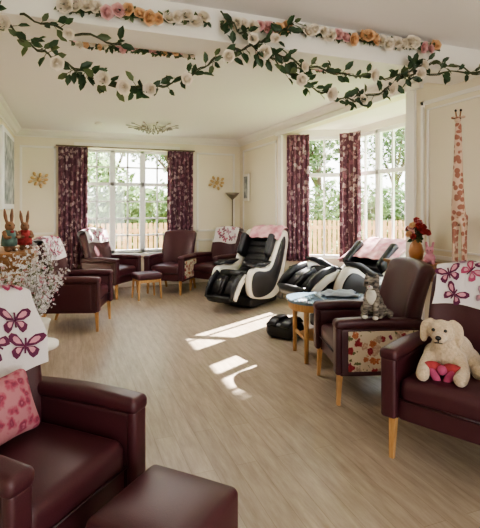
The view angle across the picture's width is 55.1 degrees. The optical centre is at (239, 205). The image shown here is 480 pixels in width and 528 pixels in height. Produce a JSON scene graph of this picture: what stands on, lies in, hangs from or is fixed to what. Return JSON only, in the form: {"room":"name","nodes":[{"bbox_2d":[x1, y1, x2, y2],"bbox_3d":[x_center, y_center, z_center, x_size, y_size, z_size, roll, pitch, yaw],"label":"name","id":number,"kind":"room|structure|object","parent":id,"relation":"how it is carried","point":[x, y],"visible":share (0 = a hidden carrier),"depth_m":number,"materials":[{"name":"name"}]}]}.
{"room":"care facility","nodes":[
{"label":"care facility","id":0,"kind":"room"},
{"bbox_2d":[0,118,14,246],"bbox_3d":[-2.098,0.090,2.872,0.200,2.820,11.250,0,0,-20],"label":"wall","id":1,"kind":"structure","parent":0,"point":[2,221],"depth_m":6.97,"materials":[{"name":"beige paint"}]},
{"bbox_2d":[0,125,13,209],"bbox_3d":[-3.422,-0.520,6.781,0.056,1.150,1.300,0,0,-20],"label":"framed picture","id":2,"kind":"object","parent":1,"relation":"attached to","point":[6,139],"visible":0.95,"depth_m":6.41,"materials":[{"name":"white"}]},
{"bbox_2d":[0,93,21,135],"bbox_3d":[-2.848,-1.260,5.336,0.120,0.120,5.510,0,0,-20],"label":"crown molding","id":3,"kind":"structure","parent":1,"relation":"attached to","point":[6,114],"depth_m":6.55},
{"bbox_2d":[15,136,239,271],"bbox_3d":[-1.893,0.090,8.794,4.330,2.820,0.300,0,0,-20],"label":"wall","id":4,"kind":"structure","parent":0,"point":[215,207],"depth_m":8.66,"materials":[{"name":"beige paint"}]},
{"bbox_2d":[28,172,48,187],"bbox_3d":[-3.508,-0.452,8.001,0.329,0.284,0.054,0,0,-20],"label":"wall ornament","id":5,"kind":"object","parent":4,"relation":"attached to","point":[39,179],"visible":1,"depth_m":7.99,"materials":[{"name":"gold metal"}]},
{"bbox_2d":[56,145,194,151],"bbox_3d":[-2.048,-1.060,8.480,2.500,0.028,0.028,0,0,-20],"label":"rail","id":6,"kind":"object","parent":4,"relation":"attached to","point":[56,145],"visible":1,"depth_m":8.43,"materials":[{"name":"wood"}]},
{"bbox_2d":[58,146,87,269],"bbox_3d":[-2.941,0.055,8.114,0.496,2.190,0.106,0,0,-20],"label":"curtain","id":7,"kind":"object","parent":6,"relation":"hanging from","point":[72,161],"visible":0.84,"depth_m":8.10,"materials":[{"name":"fabric"}]},
{"bbox_2d":[167,151,192,230],"bbox_3d":[-1.138,0.055,8.788,0.506,2.190,0.106,0,0,-20],"label":"curtain","id":8,"kind":"object","parent":6,"relation":"hanging from","point":[179,164],"visible":0.59,"depth_m":8.78,"materials":[{"name":"purple fabric"}]},
{"bbox_2d":[88,149,166,252],"bbox_3d":[-2.136,-0.085,8.745,1.686,1.930,0.070,0,0,-20],"label":"window","id":9,"kind":"structure","parent":4,"relation":"in","point":[111,183],"depth_m":8.73,"materials":[{"name":"white wood"}]},
{"bbox_2d":[20,142,234,255],"bbox_3d":[-1.991,0.070,8.714,3.930,2.420,0.340,0,0,-20],"label":"trim","id":10,"kind":"structure","parent":4,"relation":"attached to","point":[75,143],"depth_m":8.55,"materials":[{"name":"white"}]},
{"bbox_2d":[16,128,239,146],"bbox_3d":[-1.913,-1.260,8.562,4.130,0.120,0.120,0,0,-20],"label":"crown molding","id":11,"kind":"structure","parent":4,"relation":"attached to","point":[23,132],"depth_m":8.47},
{"bbox_2d":[113,278,208,287],"bbox_3d":[-1.931,1.430,8.609,4.130,0.140,0.020,0,0,-20],"label":"baseboard","id":12,"kind":"structure","parent":4,"relation":"attached to","point":[197,280],"depth_m":8.76,"materials":[{"name":"white wood"}]},
{"bbox_2d":[209,176,223,189],"bbox_3d":[-0.472,-0.452,9.135,0.329,0.284,0.054,0,0,-20],"label":"wall ornament","id":13,"kind":"object","parent":4,"relation":"attached to","point":[213,177],"visible":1,"depth_m":9.13,"materials":[{"name":"gold metal"}]},
{"bbox_2d":[0,0,479,139],"bbox_3d":[0.468,-1.330,3.804,5.660,0.220,11.600,0,0,-20],"label":"ceiling","id":14,"kind":"structure","parent":0,"point":[239,101],"depth_m":4.88,"materials":[{"name":"white paint"}]},
{"bbox_2d":[127,121,177,134],"bbox_3d":[-1.425,-1.250,7.527,0.872,0.141,0.872,0,0,-20],"label":"fitting","id":15,"kind":"object","parent":14,"relation":"attached to","point":[153,126],"depth_m":7.45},
{"bbox_2d":[0,0,479,84],"bbox_3d":[0.047,-1.210,3.316,4.130,0.220,0.330,0,0,-20],"label":"beam","id":16,"kind":"structure","parent":14,"relation":"attached to","point":[178,38],"depth_m":3.14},
{"bbox_2d":[53,0,210,27],"bbox_3d":[-0.633,-1.196,2.839,0.963,0.156,0.074,0,0,-20],"label":"garland","id":17,"kind":"object","parent":16,"relation":"attached to","point":[126,11],"visible":1,"depth_m":2.82,"materials":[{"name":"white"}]},
{"bbox_2d":[69,40,194,59],"bbox_3d":[-0.738,-1.105,3.220,0.886,0.118,0.079,0,0,-20],"label":"flower garland","id":18,"kind":"object","parent":16,"relation":"attached to","point":[79,44],"visible":0.65,"depth_m":3.18,"materials":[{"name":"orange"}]},
{"bbox_2d":[220,17,291,36],"bbox_3d":[0.115,-1.225,3.122,0.527,0.133,0.074,0,0,-20],"label":"garland","id":19,"kind":"object","parent":16,"relation":"attached to","point":[265,26],"visible":0.57,"depth_m":3.11,"materials":[{"name":"multicoloured"}]},
{"bbox_2d":[220,11,303,56],"bbox_3d":[0.151,-1.169,3.073,0.582,0.345,0.147,0,0,-20],"label":"garland","id":20,"kind":"object","parent":16,"relation":"attached to","point":[274,38],"visible":0.99,"depth_m":3.07,"materials":[{"name":"green plant"}]},
{"bbox_2d":[297,67,363,78],"bbox_3d":[0.781,-1.120,3.786,0.915,0.111,0.084,0,0,-20],"label":"flower garland","id":21,"kind":"object","parent":16,"relation":"attached to","point":[299,68],"visible":0.04,"depth_m":3.74,"materials":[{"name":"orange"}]},
{"bbox_2d":[298,23,441,53],"bbox_3d":[1.010,-1.250,3.454,1.281,0.153,0.082,0,0,-20],"label":"garland","id":22,"kind":"object","parent":16,"relation":"attached to","point":[367,36],"visible":1,"depth_m":3.43,"materials":[{"name":"multicoloured"}]},
{"bbox_2d":[270,46,479,90],"bbox_3d":[1.132,-0.989,3.403,2.009,0.292,0.154,0,0,-20],"label":"garland","id":23,"kind":"object","parent":16,"relation":"attached to","point":[421,73],"visible":1,"depth_m":3.30,"materials":[{"name":"green plant"}]},
{"bbox_2d":[39,282,479,527],"bbox_3d":[0.468,1.560,3.804,5.660,0.120,11.600,0,0,-20],"label":"floor","id":24,"kind":"structure","parent":0,"point":[230,402],"depth_m":3.25,"materials":[{"name":"brown wood"}]},
{"bbox_2d":[0,246,38,286],"bbox_3d":[-2.287,0.965,4.505,0.570,1.070,0.800,0,0,-20],"label":"base cabinet","id":25,"kind":"object","parent":24,"relation":"on","point":[21,253],"visible":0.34,"depth_m":4.21,"materials":[{"name":"brown wood"}]},
{"bbox_2d":[1,209,20,251],"bbox_3d":[-2.171,0.226,4.331,0.172,0.403,0.159,0,0,33],"label":"rabbit figurine","id":26,"kind":"object","parent":25,"relation":"on","point":[9,237],"visible":1,"depth_m":4.29,"materials":[{"name":"teal ceramic"}]},
{"bbox_2d":[17,210,33,249],"bbox_3d":[-2.116,0.235,4.522,0.151,0.384,0.164,0,0,-39],"label":"rabbit figurine","id":27,"kind":"object","parent":25,"relation":"on","point":[26,235],"visible":0.9,"depth_m":4.49,"materials":[{"name":"red ceramic"}]},
{"bbox_2d":[48,337,58,350],"bbox_3d":[-1.641,1.300,3.678,0.360,0.400,0.360,0,0,-20],"label":"pedestal table","id":28,"kind":"object","parent":24,"relation":"on","point":[53,343],"visible":0.06,"depth_m":3.69,"materials":[{"name":"white"}]},
{"bbox_2d":[0,239,73,332],"bbox_3d":[-1.723,0.684,3.702,0.685,0.827,0.736,0,0,33],"label":"plant","id":29,"kind":"object","parent":28,"relation":"on","point":[37,284],"visible":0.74,"depth_m":3.68,"materials":[{"name":"white plant"}]},
{"bbox_2d":[0,364,146,527],"bbox_3d":[-0.945,0.969,1.923,0.834,1.071,0.751,0,0,23],"label":"armchair","id":30,"kind":"object","parent":24,"relation":"on","point":[88,443],"visible":0.75,"depth_m":1.93,"materials":[{"name":"red leather"}]},
{"bbox_2d":[0,369,39,445],"bbox_3d":[-0.999,0.860,1.957,0.148,0.247,0.284,0,0,23],"label":"cushion","id":31,"kind":"object","parent":30,"relation":"on","point":[19,414],"visible":1,"depth_m":1.96,"materials":[{"name":"pink fabric"}]},
{"bbox_2d":[0,284,47,377],"bbox_3d":[-1.203,0.596,2.065,0.335,0.464,0.585,0,0,23],"label":"throw blanket","id":32,"kind":"object","parent":30,"relation":"on","point":[23,334],"visible":0.99,"depth_m":2.22,"materials":[{"name":"white fabric"}]},
{"bbox_2d":[34,241,112,331],"bbox_3d":[-2.095,0.969,5.788,0.834,1.071,0.751,0,0,-2],"label":"armchair","id":33,"kind":"object","parent":24,"relation":"on","point":[83,290],"visible":0.77,"depth_m":5.45,"materials":[{"name":"red leather"}]},
{"bbox_2d":[30,235,66,267],"bbox_3d":[-2.406,0.597,5.774,0.285,0.464,0.587,0,0,-2],"label":"throw blanket","id":34,"kind":"object","parent":33,"relation":"on","point":[46,239],"visible":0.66,"depth_m":5.81,"materials":[{"name":"white fabric"}]},
{"bbox_2d":[79,233,141,299],"bbox_3d":[-2.226,0.969,7.806,0.834,1.071,0.751,0,0,20],"label":"armchair","id":35,"kind":"object","parent":24,"relation":"on","point":[97,255],"visible":0.72,"depth_m":7.64,"materials":[{"name":"red leather"}]},
{"bbox_2d":[77,227,108,254],"bbox_3d":[-2.525,0.596,7.917,0.268,0.466,0.587,0,0,20],"label":"throw blanket","id":36,"kind":"object","parent":35,"relation":"on","point":[99,235],"visible":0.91,"depth_m":7.89,"materials":[{"name":"white fabric"}]},
{"bbox_2d":[131,270,161,300],"bbox_3d":[-1.519,1.286,7.492,0.420,0.431,0.360,0,0,-32],"label":"stool","id":37,"kind":"object","parent":24,"relation":"on","point":[152,276],"visible":1,"depth_m":7.39,"materials":[{"name":"red leather"}]},
{"bbox_2d":[86,464,237,527],"bbox_3d":[-0.271,1.284,1.682,0.410,0.431,0.410,0,0,26],"label":"footstool","id":38,"kind":"object","parent":24,"relation":"on","point":[161,496],"visible":1,"depth_m":1.67,"materials":[{"name":"red leather"}]},
{"bbox_2d":[144,229,196,295],"bbox_3d":[-1.183,0.969,8.166,0.751,1.071,0.834,0,0,16],"label":"armchair","id":39,"kind":"object","parent":24,"relation":"on","point":[175,263],"visible":0.9,"depth_m":8.16,"materials":[{"name":"red leather"}]},
{"bbox_2d":[189,231,242,290],"bbox_3d":[-0.406,0.969,8.270,0.751,1.071,0.834,0,0,39],"label":"armchair","id":40,"kind":"object","parent":24,"relation":"on","point":[204,266],"visible":0.34,"depth_m":8.24,"materials":[{"name":"red leather"}]},
{"bbox_2d":[213,226,243,243],"bbox_3d":[-0.211,0.597,8.512,0.587,0.464,0.284,0,0,39],"label":"throw blanket","id":41,"kind":"object","parent":40,"relation":"on","point":[226,234],"visible":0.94,"depth_m":8.47,"materials":[{"name":"white fabric"}]},
{"bbox_2d":[226,192,238,225],"bbox_3d":[-0.148,0.620,8.966,0.280,1.760,0.280,0,0,-20],"label":"floor lamp","id":42,"kind":"object","parent":24,"relation":"on","point":[232,195],"visible":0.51,"depth_m":8.91,"materials":[{"name":"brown metal"}]},
{"bbox_2d":[204,229,287,307],"bbox_3d":[0.098,0.926,7.001,0.739,1.110,1.477,0,0,35],"label":"chair","id":43,"kind":"object","parent":24,"relation":"on","point":[250,279],"visible":0.97,"depth_m":6.85,"materials":[{"name":"black leather"}]},
{"bbox_2d":[249,225,287,239],"bbox_3d":[0.491,0.526,7.400,0.572,0.450,0.473,0,0,35],"label":"blanket","id":44,"kind":"object","parent":43,"relation":"on","point":[261,231],"visible":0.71,"depth_m":7.29,"materials":[{"name":"pink fabric"}]},
{"bbox_2d":[266,314,303,339],"bbox_3d":[0.517,1.393,5.295,0.360,0.235,0.345,0,0,37],"label":"foot massager","id":45,"kind":"object","parent":24,"relation":"on","point":[280,326],"visible":0.87,"depth_m":5.19,"materials":[{"name":"black plastic"}]},
{"bbox_2d":[286,291,363,363],"bbox_3d":[0.888,1.208,4.623,0.840,0.585,0.620,0,0,-9],"label":"coffee table","id":46,"kind":"object","parent":24,"relation":"on","point":[301,301],"visible":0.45,"depth_m":4.50,"materials":[{"name":"brown glass"}]},
{"bbox_2d":[321,289,359,296],"bbox_3d":[1.017,0.883,4.703,0.383,0.057,0.304,0,0,2],"label":"folded cloth","id":47,"kind":"object","parent":46,"relation":"on","point":[329,292],"visible":1,"depth_m":4.62,"materials":[{"name":"grey fabric"}]},
{"bbox_2d":[277,240,405,325],"bbox_3d":[1.325,0.971,5.668,1.819,1.015,0.824,0,0,-33],"label":"chair","id":48,"kind":"object","parent":24,"relation":"on","point":[316,274],"visible":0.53,"depth_m":5.29,"materials":[{"name":"black leather"}]},
{"bbox_2d":[337,237,405,259],"bbox_3d":[1.882,0.615,6.034,0.762,0.376,0.992,0,0,-33],"label":"patterned throw","id":49,"kind":"object","parent":48,"relation":"on","point":[373,248],"visible":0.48,"depth_m":5.93,"materials":[{"name":"pink fabric"}]},
{"bbox_2d":[313,257,433,405],"bbox_3d":[1.095,0.969,3.799,0.834,1.071,0.750,0,0,-4],"label":"armchair","id":50,"kind":"object","parent":24,"relation":"on","point":[353,343],"visible":0.77,"depth_m":3.51,"materials":[{"name":"red leather"}]},
{"bbox_2d":[361,273,393,319],"bbox_3d":[1.035,0.674,3.473,0.252,0.334,0.241,0,0,3],"label":"tabby cat","id":51,"kind":"object","parent":50,"relation":"on","point":[373,304],"visible":1,"depth_m":3.42},
{"bbox_2d":[383,258,442,281],"bbox_3d":[1.750,1.010,4.145,0.300,0.980,1.050,0,0,-20],"label":"console table","id":52,"kind":"object","parent":24,"relation":"on","point":[387,260],"visible":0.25,"depth_m":4.20,"materials":[{"name":"brown wood"}]},
{"bbox_2d":[405,217,430,259],"bbox_3d":[1.662,0.312,4.367,0.244,0.412,0.237,0,0,-20],"label":"vase","id":53,"kind":"object","parent":52,"relation":"on","point":[416,250],"visible":1,"depth_m":4.32,"materials":[{"name":"brown ceramic"}]},
{"bbox_2d":[423,242,435,264],"bbox_3d":[1.684,0.418,4.093,0.109,0.199,0.136,0,0,31],"label":"plush toy","id":54,"kind":"object","parent":52,"relation":"on","point":[429,257],"visible":0.93,"depth_m":4.08,"materials":[{"name":"pink fabric"}]},
{"bbox_2d":[451,109,467,261],"bbox_3d":[1.862,-0.149,3.908,0.116,1.330,0.320,0,0,33],"label":"sculpture","id":55,"kind":"object","parent":52,"relation":"on","point":[459,217],"visible":0.94,"depth_m":3.84,"materials":[{"name":"brown wood"}]},
{"bbox_2d":[380,273,479,458],"bbox_3d":[1.389,0.969,2.811,0.751,1.071,0.834,0,0,43],"label":"armchair","id":56,"kind":"object","parent":24,"relation":"on","point":[450,409],"visible":0.69,"depth_m":2.71,"materials":[{"name":"red leather"}]},
{"bbox_2d":[416,318,479,387],"bbox_3d":[1.283,0.855,2.781,0.367,0.352,0.513,0,0,28],"label":"dog","id":57,"kind":"object","parent":56,"relation":"on","point":[449,353],"visible":1,"depth_m":2.69},
{"bbox_2d":[432,260,479,309],"bbox_3d":[1.603,0.596,3.039,0.587,0.466,0.280,0,0,43],"label":"throw blanket","id":58,"kind":"object","parent":56,"relation":"on","point":[457,283],"visible":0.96,"depth_m":3.09,"materials":[{"name":"white fabric"}]},
{"bbox_2d":[240,76,479,318],"bbox_3d":[2.414,0.090,4.398,1.098,2.820,10.950,0,0,-20],"label":"wall","id":59,"kind":"structure","parent":0,"point":[259,163],"depth_m":4.41,"materials":[{"name":"beige paint"}]},
{"bbox_2d":[243,174,249,200],"bbox_3d":[0.121,-0.360,8.917,0.034,0.520,0.260,0,0,-20],"label":"framed picture","id":60,"kind":"object","parent":59,"relation":"attached to","point":[246,177],"visible":1,"depth_m":8.86,"materials":[{"name":"white"}]},
{"bbox_2d":[287,134,308,260],"bbox_3d":[0.927,-0.130,7.360,0.364,2.020,0.079,0,0,10],"label":"curtain","id":61,"kind":"object","parent":59,"relation":"hanging from","point":[297,145],"visible":0.96,"depth_m":7.35,"materials":[{"name":"purple fabric"}]},
{"bbox_2d":[309,136,338,257],"bbox_3d":[1.363,-0.140,7.446,0.812,1.960,0.070,0,0,9],"label":"window","id":62,"kind":"structure","parent":59,"relation":"in","point":[323,138],"depth_m":7.43,"materials":[{"name":"white wood"}]},
{"bbox_2d":[237,79,426,146],"bbox_3d":[0.908,-1.260,6.739,0.120,0.120,5.510,0,0,-20],"label":"crown molding","id":63,"kind":"structure","parent":59,"relation":"attached to","point":[334,106],"depth_m":6.52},
{"bbox_2d":[339,130,360,261],"bbox_3d":[1.716,-0.130,7.104,0.104,2.020,0.401,0,0,-36],"label":"curtain","id":64,"kind":"object","parent":59,"relation":"hanging from","point":[349,143],"visible":0.91,"depth_m":7.13,"materials":[{"name":"purple fabric"}]},
{"bbox_2d":[243,82,479,319],"bbox_3d":[1.158,0.140,6.171,0.050,2.720,6.350,0,0,-20],"label":"trim","id":65,"kind":"structure","parent":59,"relation":"attached to","point":[410,92],"depth_m":4.63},
{"bbox_2d":[0,0,479,110],"bbox_3d":[0.257,-0.911,3.116,3.788,0.572,0.222,0,0,-20],"label":"garland","id":66,"kind":"object","parent":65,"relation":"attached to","point":[101,78],"visible":0.98,"depth_m":2.92,"materials":[{"name":"green plant"}]},
{"bbox_2d":[19,12,134,49],"bbox_3d":[-0.924,-1.009,2.647,0.627,0.175,0.118,0,0,-20],"label":"garland","id":67,"kind":"object","parent":66,"relation":"attached to","point":[68,33],"visible":1,"depth_m":2.61,"materials":[{"name":"green plant"}]},
{"bbox_2d":[361,122,405,239],"bbox_3d":[2.148,-0.140,6.450,0.070,1.960,1.906,0,0,-20],"label":"window","id":68,"kind":"structure","parent":59,"relation":"in","point":[379,171],"depth_m":6.70,"materials":[{"name":"white wood"}]},
{"label":"outside","id":69,"kind":"structure","parent":0,"visible":0},
{"bbox_3d":[-0.567,1.850,15.801,70.000,0.100,70.000,0,0,-20],"label":"lawn","id":70,"kind":"structure","parent":69,"visible":0},
{"bbox_2d":[88,152,123,189],"bbox_3d":[-5.198,-1.746,18.610,4.871,7.086,4.893,0,0,-20],"label":"tree","id":71,"kind":"object","parent":70,"relation":"on","point":[107,154],"visible":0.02,"depth_m":18.51,"materials":[{"name":"green plant"}]},
{"bbox_2d":[88,152,166,249],"bbox_3d":[-4.350,0.035,13.833,12.294,3.487,2.117,0,0,-20],"label":"hedge","id":72,"kind":"object","parent":70,"relation":"on","point":[103,207],"visible":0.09,"depth_m":14.01,"materials":[{"name":"green plant"}]},
{"bbox_2d":[90,223,166,249],"bbox_3d":[-3.251,1.125,11.841,8.200,1.350,0.060,0,0,-20],"label":"fence","id":73,"kind":"object","parent":70,"relation":"on","point":[134,230],"visible":0.12,"depth_m":12.01,"materials":[{"name":"brown wood"}]},
{"bbox_2d":[115,153,166,172],"bbox_3d":[-3.092,-2.048,19.530,5.166,7.689,3.687,0,0,20],"label":"tree","id":74,"kind":"object","parent":70,"relation":"on","point":[164,157],"visible":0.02,"depth_m":19.51,"materials":[{"name":"green plant"}]},
{"bbox_2d":[309,140,338,244],"bbox_3d":[2.908,-1.778,18.824,3.902,7.150,6.302,0,0,23],"label":"tree","id":75,"kind":"object","parent":70,"relation":"on","point":[315,161],"visible":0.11,"depth_m":17.12,"materials":[{"name":"green plant"}]},
{"bbox_2d":[309,178,404,254],"bbox_3d":[8.886,0.391,13.806,13.479,2.770,6.778,0,0,39],"label":"hedge","id":76,"kind":"object","parent":70,"relation":"on","point":[387,202],"visible":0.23,"depth_m":15.88,"materials":[{"name":"green plant"}]},
{"bbox_2d":[309,220,404,254],"bbox_3d":[3.102,1.100,12.764,5.095,1.400,0.060,0,0,12],"label":"fence","id":77,"kind":"object","parent":70,"relation":"on","point":[314,227],"visible":0.11,"depth_m":12.84,"materials":[{"name":"brown wood"}]},
{"bbox_2d":[361,128,404,199],"bbox_3d":[7.794,-2.030,22.307,5.252,7.653,6.194,0,0,-20],"label":"tree","id":78,"kind":"object","parent":70,"relation":"on","point":[399,134],"visible":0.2,"depth_m":22.59,"materials":[{"name":"green plant"}]}
]}

